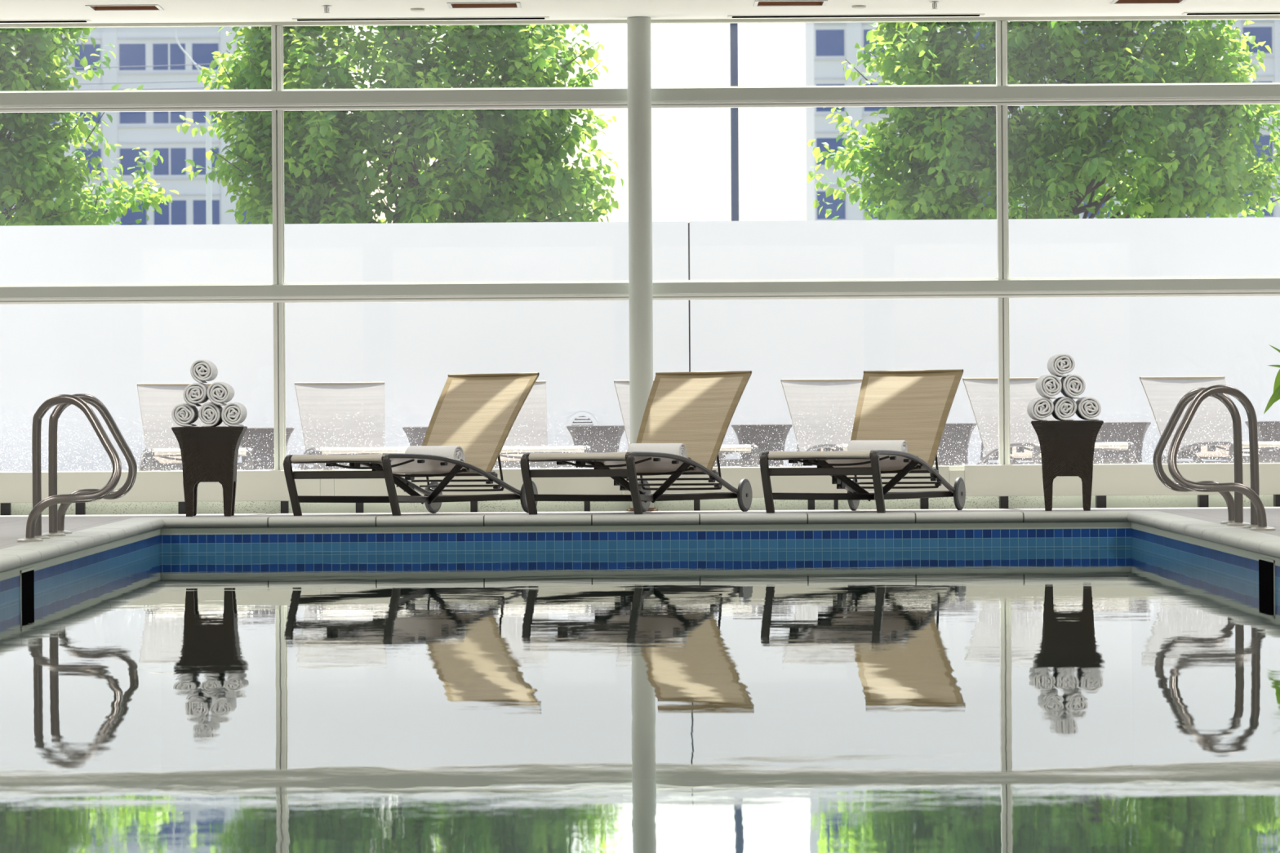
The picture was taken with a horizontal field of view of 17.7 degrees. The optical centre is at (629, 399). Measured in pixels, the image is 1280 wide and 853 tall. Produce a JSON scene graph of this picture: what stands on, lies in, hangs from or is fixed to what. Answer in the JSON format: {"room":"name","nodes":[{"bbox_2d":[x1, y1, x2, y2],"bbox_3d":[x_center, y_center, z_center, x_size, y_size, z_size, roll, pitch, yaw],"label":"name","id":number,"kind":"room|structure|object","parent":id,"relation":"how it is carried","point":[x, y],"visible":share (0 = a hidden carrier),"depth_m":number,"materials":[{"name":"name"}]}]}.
{"room":"indoor swimming pool","nodes":[
{"label":"indoor swimming pool","id":0,"kind":"room"},
{"bbox_2d":[0,217,1279,471],"bbox_3d":[-0.001,-0.115,32.325,28.000,2.557,0.250,0,0,0],"label":"wall","id":1,"kind":"structure","parent":0,"point":[103,351],"depth_m":32.20,"materials":[{"name":"white"}]},
{"bbox_2d":[567,412,597,437],"bbox_3d":[-0.364,0.212,32.184,0.236,0.236,0.032,0,0,0],"label":"air vent","id":2,"kind":"object","parent":1,"relation":"in","point":[577,420],"visible":0.54,"depth_m":32.18,"materials":[{"name":"white plastic"}]},
{"bbox_2d":[0,0,1279,23],"bbox_3d":[0.082,-2.683,11.610,14.600,0.500,29.620,0,0,0],"label":"ceiling","id":3,"kind":"structure","parent":0,"point":[175,11],"depth_m":25.65,"materials":[{"name":"paint"}]},
{"bbox_2d":[0,19,92,22],"bbox_3d":[-4.181,-2.401,26.140,1.530,0.013,0.110,0,0,0],"label":"ceiling vent","id":4,"kind":"object","parent":3,"relation":"in","point":[19,20],"visible":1,"depth_m":26.11,"materials":[{"name":"metal"}]},
{"bbox_2d":[84,4,164,10],"bbox_3d":[-3.097,-2.478,25.280,0.444,0.146,0.324,0,0,0],"label":"recessed light","id":5,"kind":"object","parent":3,"relation":"in","point":[129,6],"visible":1,"depth_m":25.41,"materials":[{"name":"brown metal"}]},
{"bbox_2d":[320,4,332,13],"bbox_3d":[-1.854,-2.396,25.250,0.070,0.048,0.070,0,0,0],"label":"sprinkler","id":6,"kind":"object","parent":3,"relation":"attached to","point":[326,6],"visible":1,"depth_m":25.24,"materials":[{"name":"silver metal"}]},
{"bbox_2d":[410,8,424,11],"bbox_3d":[-1.310,-2.415,25.500,0.090,0.016,0.090,0,0,0],"label":"ceiling sensor","id":7,"kind":"object","parent":3,"relation":"attached to","point":[411,9],"visible":1,"depth_m":25.47,"materials":[{"name":"white paint"}]},
{"bbox_2d":[292,16,549,20],"bbox_3d":[-1.321,-2.421,26.140,1.630,0.013,0.110,0,0,0],"label":"ceiling vent","id":8,"kind":"object","parent":3,"relation":"in","point":[506,17],"visible":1,"depth_m":26.11,"materials":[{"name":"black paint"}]},
{"bbox_2d":[446,1,520,8],"bbox_3d":[-0.890,-2.493,25.280,0.444,0.146,0.324,0,0,0],"label":"recessed light","id":9,"kind":"object","parent":3,"relation":"in","point":[495,4],"visible":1,"depth_m":25.41,"materials":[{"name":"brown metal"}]},
{"bbox_2d":[753,0,827,6],"bbox_3d":[0.990,-2.506,25.280,0.444,0.146,0.324,0,0,0],"label":"recessed light","id":10,"kind":"object","parent":3,"relation":"in","point":[757,2],"visible":1,"depth_m":25.41,"materials":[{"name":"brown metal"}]},
{"bbox_2d":[727,13,984,17],"bbox_3d":[1.439,-2.439,26.140,1.630,0.013,0.110,0,0,0],"label":"ceiling vent","id":11,"kind":"object","parent":3,"relation":"in","point":[872,15],"visible":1,"depth_m":26.11,"materials":[{"name":"metal"}]},
{"bbox_2d":[851,4,866,8],"bbox_3d":[1.423,-2.434,25.500,0.090,0.016,0.090,0,0,0],"label":"ceiling sensor","id":12,"kind":"object","parent":3,"relation":"attached to","point":[857,6],"visible":1,"depth_m":25.47,"materials":[{"name":"white paint"}]},
{"bbox_2d":[928,0,940,8],"bbox_3d":[1.873,-2.421,25.250,0.070,0.048,0.070,0,0,0],"label":"sprinkler","id":13,"kind":"object","parent":3,"relation":"attached to","point":[931,2],"visible":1,"depth_m":25.24,"materials":[{"name":"silver metal"}]},
{"bbox_2d":[1110,0,1186,4],"bbox_3d":[3.193,-2.520,25.280,0.444,0.146,0.324,0,0,0],"label":"recessed light","id":14,"kind":"object","parent":3,"relation":"in","point":[1114,2],"visible":1,"depth_m":25.42,"materials":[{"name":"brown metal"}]},
{"bbox_2d":[1181,11,1279,14],"bbox_3d":[4.364,-2.459,26.140,1.700,0.013,0.110,0,0,0],"label":"ceiling vent","id":15,"kind":"object","parent":3,"relation":"in","point":[1237,12],"visible":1,"depth_m":26.11,"materials":[{"name":"metal"}]},
{"bbox_2d":[0,506,1279,549],"bbox_3d":[0.105,0.785,11.660,14.600,0.255,29.720,0,0,0],"label":"floor","id":16,"kind":"structure","parent":0,"point":[12,527],"depth_m":24.14,"materials":[{"name":"grey stone"}]},
{"bbox_2d":[17,394,121,542],"bbox_3d":[-2.694,0.325,19.885,0.511,0.705,0.494,0,0,0],"label":"pool handrail","id":17,"kind":"object","parent":16,"relation":"on","point":[33,525],"visible":1,"depth_m":19.89,"materials":[{"name":"silver metal"}]},
{"bbox_2d":[41,393,137,536],"bbox_3d":[-2.714,0.324,20.670,0.464,0.708,0.464,0,0,0],"label":"pool handrail","id":18,"kind":"object","parent":16,"relation":"on","point":[56,517],"visible":0.84,"depth_m":20.57,"materials":[{"name":"silver metal"}]},
{"bbox_2d":[171,426,247,516],"bbox_3d":[-2.465,0.422,24.220,0.421,0.527,0.421,0,0,-1],"label":"table","id":19,"kind":"object","parent":16,"relation":"on","point":[208,454],"visible":0.96,"depth_m":24.07,"materials":[{"name":"brown wicker"}]},
{"bbox_2d":[171,403,199,426],"bbox_3d":[-2.609,0.090,24.223,0.132,0.136,0.368,0,0,-1],"label":"rolled towel","id":20,"kind":"object","parent":19,"relation":"on","point":[184,415],"visible":0.99,"depth_m":24.05,"materials":[{"name":"white fabric"}]},
{"bbox_2d":[182,382,208,406],"bbox_3d":[-2.539,-0.031,24.207,0.135,0.137,0.368,0,0,-1],"label":"rolled towel","id":21,"kind":"object","parent":20,"relation":"on","point":[193,394],"visible":0.97,"depth_m":24.03,"materials":[{"name":"white fabric"}]},
{"bbox_2d":[190,359,217,383],"bbox_3d":[-2.498,-0.167,24.212,0.133,0.138,0.367,0,0,-1],"label":"rolled towel","id":22,"kind":"object","parent":21,"relation":"on","point":[202,371],"visible":1,"depth_m":24.04,"materials":[{"name":"white fabric"}]},
{"bbox_2d":[198,402,222,426],"bbox_3d":[-2.456,0.088,24.224,0.125,0.144,0.368,0,0,-1],"label":"rolled towel","id":23,"kind":"object","parent":19,"relation":"on","point":[210,413],"visible":0.93,"depth_m":24.05,"materials":[{"name":"white fabric"}]},
{"bbox_2d":[206,382,234,405],"bbox_3d":[-2.400,-0.036,24.205,0.134,0.138,0.368,0,0,-1],"label":"rolled towel","id":24,"kind":"object","parent":23,"relation":"on","point":[218,393],"visible":0.98,"depth_m":24.03,"materials":[{"name":"white fabric"}]},
{"bbox_2d":[221,402,247,426],"bbox_3d":[-2.322,0.087,24.217,0.125,0.144,0.367,0,0,-1],"label":"rolled towel","id":25,"kind":"object","parent":19,"relation":"on","point":[232,415],"visible":1,"depth_m":24.04,"materials":[{"name":"white fabric"}]},
{"bbox_2d":[283,372,539,515],"bbox_3d":[-1.265,0.269,24.676,0.727,0.906,1.924,-1,-1,27],"label":"sun lounger","id":26,"kind":"object","parent":16,"relation":"on","point":[476,413],"visible":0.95,"depth_m":25.07,"materials":[{"name":"beige fabric"}]},
{"bbox_2d":[404,445,464,462],"bbox_3d":[-1.179,0.350,24.944,0.347,0.143,0.145,0,2,27],"label":"rolled towel","id":27,"kind":"object","parent":26,"relation":"on","point":[456,452],"visible":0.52,"depth_m":24.88,"materials":[{"name":"white fabric"}]},
{"bbox_2d":[520,370,752,514],"bbox_3d":[0.082,0.258,24.546,0.726,0.905,1.925,-1,-1,24],"label":"sun lounger","id":28,"kind":"object","parent":16,"relation":"on","point":[695,410],"visible":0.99,"depth_m":25.00,"materials":[{"name":"beige fabric"}]},
{"bbox_2d":[626,443,686,457],"bbox_3d":[0.167,0.339,24.813,0.347,0.154,0.136,0,-2,24],"label":"rolled towel","id":29,"kind":"object","parent":28,"relation":"on","point":[679,449],"visible":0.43,"depth_m":24.76,"materials":[{"name":"white fabric"}]},
{"bbox_2d":[0,490,1274,515],"bbox_3d":[0.105,0.687,26.420,14.200,0.250,0.260,0,0,0],"label":"baseboard","id":30,"kind":"structure","parent":16,"relation":"on","point":[1215,500],"depth_m":26.29,"materials":[{"name":"stone"}]},
{"bbox_2d":[0,15,1279,470],"bbox_3d":[0.094,-0.935,26.365,14.200,2.995,0.150,0,0,0],"label":"window","id":31,"kind":"structure","parent":30,"relation":"on","point":[1211,93],"depth_m":26.31,"materials":[{"name":"paint"}]},
{"bbox_2d":[0,377,274,471],"bbox_3d":[-4.638,-0.958,26.405,4.737,2.865,0.001,0,0,0],"label":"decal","id":32,"kind":"structure","parent":31,"relation":"attached to","point":[40,377],"depth_m":26.41,"materials":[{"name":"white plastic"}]},
{"bbox_2d":[285,369,998,470],"bbox_3d":[0.071,-0.990,26.405,4.601,2.865,0.001,0,0,0],"label":"window","id":33,"kind":"structure","parent":31,"relation":"attached to","point":[428,370],"depth_m":26.41,"materials":[{"name":"clear glass"}]},
{"bbox_2d":[1009,375,1279,464],"bbox_3d":[4.802,-1.022,26.405,4.782,2.865,0.001,0,0,0],"label":"window","id":34,"kind":"structure","parent":31,"relation":"attached to","point":[1100,375],"depth_m":26.41,"materials":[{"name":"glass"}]},
{"bbox_2d":[0,521,1279,607],"bbox_3d":[0.100,1.482,13.000,5.780,1.560,21.240,0,0,0],"label":"basin","id":35,"kind":"object","parent":16,"relation":"in","point":[51,574],"visible":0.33,"depth_m":23.50,"materials":[{"name":"tile"}]},
{"bbox_2d":[20,566,35,600],"bbox_3d":[-2.676,0.880,18.285,0.020,0.262,0.394,0,0,0],"label":"skimmer","id":36,"kind":"object","parent":35,"relation":"attached to","point":[27,575],"visible":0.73,"depth_m":18.26,"materials":[{"name":"black plastic"}]},
{"bbox_2d":[0,517,164,572],"bbox_3d":[-2.747,0.706,13.000,0.196,0.059,21.340,0,0,0],"label":"pool coping","id":37,"kind":"object","parent":35,"relation":"on","point":[18,556],"visible":1,"depth_m":19.99,"materials":[{"name":"stone"}]},
{"bbox_2d":[0,547,1279,852],"bbox_3d":[0.096,0.862,13.000,5.540,0.001,21.000,0,0,0],"label":"pool water","id":38,"kind":"object","parent":35,"relation":"in","point":[1068,700],"visible":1,"depth_m":11.56,"materials":[{"name":"clear liquid"}]},
{"bbox_2d":[146,511,1141,528],"bbox_3d":[0.095,0.687,23.572,5.880,0.059,0.196,0,0,0],"label":"pool coping","id":39,"kind":"object","parent":35,"relation":"on","point":[1066,516],"visible":0.99,"depth_m":23.48,"materials":[{"name":"stone"}]},
{"bbox_2d":[1127,511,1279,558],"bbox_3d":[2.936,0.668,13.000,0.196,0.059,21.340,0,0,0],"label":"pool coping","id":40,"kind":"object","parent":35,"relation":"on","point":[1251,540],"visible":1,"depth_m":20.37,"materials":[{"name":"stone"}]},
{"bbox_2d":[1258,556,1275,590],"bbox_3d":[2.864,0.843,18.470,0.020,0.262,0.404,0,0,0],"label":"skimmer","id":41,"kind":"object","parent":35,"relation":"attached to","point":[1266,566],"visible":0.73,"depth_m":18.43,"materials":[{"name":"black plastic"}]},
{"bbox_2d":[0,462,1279,515],"bbox_3d":[0.104,0.566,26.170,14.200,0.278,0.100,0,0,0],"label":"heater cover","id":42,"kind":"object","parent":16,"relation":"on","point":[1002,481],"visible":0.7,"depth_m":26.12,"materials":[{"name":"white paint"}]},
{"bbox_2d":[626,17,657,511],"bbox_3d":[0.073,-0.862,26.200,0.200,3.137,0.200,0,0,0],"label":"support column","id":43,"kind":"structure","parent":16,"relation":"on","point":[638,28],"depth_m":26.14,"materials":[{"name":"paint"}]},
{"bbox_2d":[759,368,965,513],"bbox_3d":[1.423,0.248,24.494,0.724,0.904,1.926,-1,-1,21],"label":"sun lounger","id":44,"kind":"object","parent":16,"relation":"on","point":[913,406],"visible":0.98,"depth_m":24.98,"materials":[{"name":"beige fabric"}]},
{"bbox_2d":[847,440,907,453],"bbox_3d":[1.492,0.316,24.765,0.347,0.145,0.146,0,0,21],"label":"rolled towel","id":45,"kind":"object","parent":44,"relation":"on","point":[853,445],"visible":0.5,"depth_m":24.72,"materials":[{"name":"white fabric"}]},
{"bbox_2d":[1031,420,1103,511],"bbox_3d":[2.567,0.386,24.120,0.421,0.527,0.421,0,0,6],"label":"table","id":46,"kind":"object","parent":16,"relation":"on","point":[1067,447],"visible":0.98,"depth_m":23.97,"materials":[{"name":"brown wicker"}]},
{"bbox_2d":[1026,397,1053,421],"bbox_3d":[2.409,0.055,24.122,0.134,0.138,0.368,0,0,2],"label":"rolled towel","id":47,"kind":"object","parent":46,"relation":"on","point":[1043,406],"visible":1,"depth_m":23.95,"materials":[{"name":"white fabric"}]},
{"bbox_2d":[1035,374,1062,399],"bbox_3d":[2.456,-0.076,24.110,0.131,0.141,0.367,0,0,2],"label":"rolled towel","id":48,"kind":"object","parent":47,"relation":"on","point":[1046,384],"visible":1,"depth_m":23.93,"materials":[{"name":"white fabric"}]},
{"bbox_2d":[1051,396,1076,421],"bbox_3d":[2.545,0.053,24.125,0.129,0.140,0.368,0,0,2],"label":"rolled towel","id":49,"kind":"object","parent":46,"relation":"on","point":[1064,407],"visible":0.98,"depth_m":23.95,"materials":[{"name":"white fabric"}]},
{"bbox_2d":[1060,374,1085,399],"bbox_3d":[2.593,-0.077,24.105,0.129,0.142,0.368,0,0,2],"label":"rolled towel","id":50,"kind":"object","parent":49,"relation":"on","point":[1073,385],"visible":0.97,"depth_m":23.93,"materials":[{"name":"white fabric"}]},
{"bbox_2d":[1047,353,1075,377],"bbox_3d":[2.528,-0.201,24.109,0.137,0.135,0.367,0,0,2],"label":"rolled towel","id":51,"kind":"object","parent":50,"relation":"on","point":[1056,366],"visible":0.99,"depth_m":23.93,"materials":[{"name":"white fabric"}]},
{"bbox_2d":[1075,396,1101,420],"bbox_3d":[2.684,0.052,24.119,0.130,0.137,0.367,0,0,2],"label":"rolled towel","id":52,"kind":"object","parent":46,"relation":"on","point":[1088,408],"visible":0.98,"depth_m":23.95,"materials":[{"name":"white fabric"}]},
{"bbox_2d":[1152,387,1250,525],"bbox_3d":[2.923,0.289,21.057,0.491,0.702,0.443,0,0,0],"label":"pool handrail","id":53,"kind":"object","parent":16,"relation":"on","point":[1235,507],"visible":0.87,"depth_m":20.97,"materials":[{"name":"silver metal"}]},
{"bbox_2d":[1167,384,1275,530],"bbox_3d":[2.911,0.283,20.347,0.533,0.716,0.462,0,0,0],"label":"pool handrail","id":54,"kind":"object","parent":16,"relation":"on","point":[1258,514],"visible":1,"depth_m":20.34,"materials":[{"name":"silver metal"}]},
{"bbox_2d":[1263,344,1279,413],"bbox_3d":[4.229,0.096,24.424,0.717,1.115,0.628,0,0,35],"label":"potted plant","id":55,"kind":"object","parent":16,"relation":"on","point":[1275,396],"visible":1,"depth_m":24.38,"materials":[{"name":"green plant"}]},
{"label":"outside","id":56,"kind":"structure","parent":0,"visible":0},
{"bbox_3d":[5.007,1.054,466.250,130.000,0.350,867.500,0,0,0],"label":"ground","id":57,"kind":"structure","parent":56,"visible":0},
{"bbox_2d":[0,27,178,226],"bbox_3d":[-5.882,-1.955,35.388,3.431,5.827,2.724,0,0,31],"label":"tree","id":58,"kind":"object","parent":57,"relation":"on","point":[33,167],"visible":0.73,"depth_m":35.10,"materials":[{"name":"green plant"}]},
{"bbox_2d":[1,26,335,225],"bbox_3d":[-35.206,-21.852,289.930,28.049,46.000,14.140,0,0,0],"label":"office building","id":59,"kind":"structure","parent":57,"relation":"on","point":[150,131],"depth_m":282.94,"materials":[{"name":"concrete"}]},
{"bbox_2d":[174,26,202,74],"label":"street lamp","id":60,"kind":"object","parent":57,"relation":"on","point":[175,35],"depth_m":99.98,"materials":[{"name":"grey metal"}]},
{"bbox_2d":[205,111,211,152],"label":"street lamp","id":61,"kind":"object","parent":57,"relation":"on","point":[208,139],"depth_m":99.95,"materials":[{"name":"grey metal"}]},
{"bbox_2d":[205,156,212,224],"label":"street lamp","id":62,"kind":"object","parent":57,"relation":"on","point":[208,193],"depth_m":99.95,"materials":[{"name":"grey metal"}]},
{"bbox_2d":[177,24,623,224],"bbox_3d":[-1.961,-2.033,34.891,3.886,5.930,2.901,0,0,0],"label":"tree","id":63,"kind":"object","parent":57,"relation":"on","point":[326,168],"visible":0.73,"depth_m":34.35,"materials":[{"name":"green plant"}]},
{"bbox_2d":[729,22,739,221],"bbox_3d":[1.528,-5.097,60.000,0.119,12.000,0.119,0,0,0],"label":"utility pole","id":64,"kind":"object","parent":57,"relation":"on","point":[735,211],"visible":0.49,"depth_m":59.95,"materials":[{"name":"blue"}]},
{"bbox_2d":[804,19,1279,220],"bbox_3d":[32.597,-22.306,289.930,39.793,46.000,14.140,0,0,0],"label":"office building","id":65,"kind":"structure","parent":57,"relation":"on","point":[827,45],"depth_m":282.94,"materials":[{"name":"concrete"}]},
{"bbox_2d":[806,19,1279,220],"bbox_3d":[3.684,-1.996,35.115,3.699,5.782,3.523,0,0,36],"label":"tree","id":66,"kind":"object","parent":57,"relation":"on","point":[941,143],"visible":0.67,"depth_m":34.33,"materials":[{"name":"green plant"}]},
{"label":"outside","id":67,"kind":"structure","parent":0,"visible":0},
{"bbox_2d":[65,30,609,68],"bbox_3d":[-8.090,-7.468,88.000,15.358,0.777,0.019,0,0,0],"label":"power line","id":68,"kind":"object","parent":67,"point":[601,30],"visible":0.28,"depth_m":87.99,"materials":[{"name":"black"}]},
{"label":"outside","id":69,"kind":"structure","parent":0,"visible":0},
{"bbox_2d":[78,48,609,84],"bbox_3d":[-8.182,-7.188,89.000,15.532,0.715,0.019,0,0,0],"label":"power line","id":70,"kind":"object","parent":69,"point":[606,48],"visible":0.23,"depth_m":88.99,"materials":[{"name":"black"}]},
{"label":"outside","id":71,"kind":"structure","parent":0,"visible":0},
{"bbox_2d":[67,57,609,90],"bbox_3d":[-8.274,-7.113,90.000,15.706,0.654,0.019,0,0,0],"label":"power line","id":72,"kind":"object","parent":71,"point":[603,57],"visible":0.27,"depth_m":89.99,"materials":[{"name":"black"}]},
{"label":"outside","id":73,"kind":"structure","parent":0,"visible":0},
{"bbox_3d":[0.006,0.913,29.375,28.000,0.500,5.650,0,0,0],"label":"terrace","id":74,"kind":"object","parent":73,"visible":0},
{"bbox_2d":[137,382,253,471],"bbox_3d":[-3.013,0.285,28.317,0.716,0.808,1.823,0,0,-10],"label":"sun lounger","id":75,"kind":"object","parent":74,"relation":"on","point":[165,393],"visible":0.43,"depth_m":28.89,"materials":[{"name":"white fabric"}]},
{"bbox_2d":[240,427,294,470],"bbox_3d":[-2.607,0.440,29.400,0.427,0.480,0.427,0,0,-3],"label":"table","id":76,"kind":"object","parent":74,"relation":"on","point":[258,443],"visible":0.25,"depth_m":29.24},
{"bbox_2d":[292,382,408,470],"bbox_3d":[-1.899,0.278,28.317,0.716,0.808,1.823,0,0,-10],"label":"sun lounger","id":77,"kind":"object","parent":74,"relation":"on","point":[325,410],"visible":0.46,"depth_m":28.95,"materials":[{"name":"white fabric"}]},
{"bbox_2d":[402,426,427,445],"bbox_3d":[-1.399,0.432,29.400,0.427,0.480,0.427,0,0,-2],"label":"table","id":78,"kind":"object","parent":74,"relation":"on","point":[420,431],"visible":0.12,"depth_m":29.22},
{"bbox_2d":[493,381,591,468],"bbox_3d":[-0.756,0.270,28.317,0.716,0.808,1.823,0,0,-10],"label":"sun lounger","id":79,"kind":"object","parent":74,"relation":"on","point":[532,411],"visible":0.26,"depth_m":28.88,"materials":[{"name":"white fabric"}]},
{"bbox_2d":[566,425,625,468],"bbox_3d":[-0.229,0.424,29.400,0.427,0.480,0.427,0,0,0],"label":"table","id":80,"kind":"object","parent":74,"relation":"on","point":[583,434],"visible":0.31,"depth_m":29.23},
{"bbox_2d":[613,380,759,466],"bbox_3d":[0.358,0.263,28.317,0.716,0.808,1.823,0,0,-10],"label":"sun lounger","id":81,"kind":"object","parent":74,"relation":"on","point":[621,386],"visible":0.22,"depth_m":27.82,"materials":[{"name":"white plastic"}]},
{"bbox_2d":[731,424,792,466],"bbox_3d":[0.948,0.416,29.400,0.427,0.480,0.427,0,0,0],"label":"table","id":82,"kind":"object","parent":74,"relation":"on","point":[755,433],"visible":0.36,"depth_m":29.23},
{"bbox_2d":[777,378,939,466],"bbox_3d":[1.550,0.255,28.314,0.716,0.808,1.823,0,0,-11],"label":"sun lounger","id":83,"kind":"object","parent":74,"relation":"on","point":[843,394],"visible":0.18,"depth_m":28.97,"materials":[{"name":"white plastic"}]},
{"bbox_2d":[938,422,976,466],"bbox_3d":[2.222,0.408,29.400,0.427,0.480,0.427,0,0,-20],"label":"table","id":84,"kind":"object","parent":74,"relation":"on","point":[964,433],"visible":0.28,"depth_m":29.26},
{"bbox_2d":[959,377,1136,466],"bbox_3d":[2.847,0.246,28.311,0.716,0.808,1.823,0,0,-12],"label":"sun lounger","id":85,"kind":"object","parent":74,"relation":"on","point":[1022,390],"visible":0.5,"depth_m":28.89,"materials":[{"name":"white fabric"}]},
{"bbox_2d":[1093,422,1151,464],"bbox_3d":[3.465,0.400,29.400,0.427,0.480,0.427,0,0,-17],"label":"table","id":86,"kind":"object","parent":74,"relation":"on","point":[1122,433],"visible":0.3,"depth_m":29.24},
{"bbox_2d":[1136,376,1279,463],"bbox_3d":[4.120,0.238,28.305,0.716,0.808,1.823,0,0,-14],"label":"sun lounger","id":87,"kind":"object","parent":74,"relation":"on","point":[1172,389],"visible":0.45,"depth_m":28.89,"materials":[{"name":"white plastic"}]},
{"bbox_2d":[1244,421,1279,456],"bbox_3d":[4.646,0.392,29.400,0.427,0.480,0.427,0,0,-6],"label":"table","id":88,"kind":"object","parent":74,"relation":"on","point":[1263,429],"visible":0.16,"depth_m":29.22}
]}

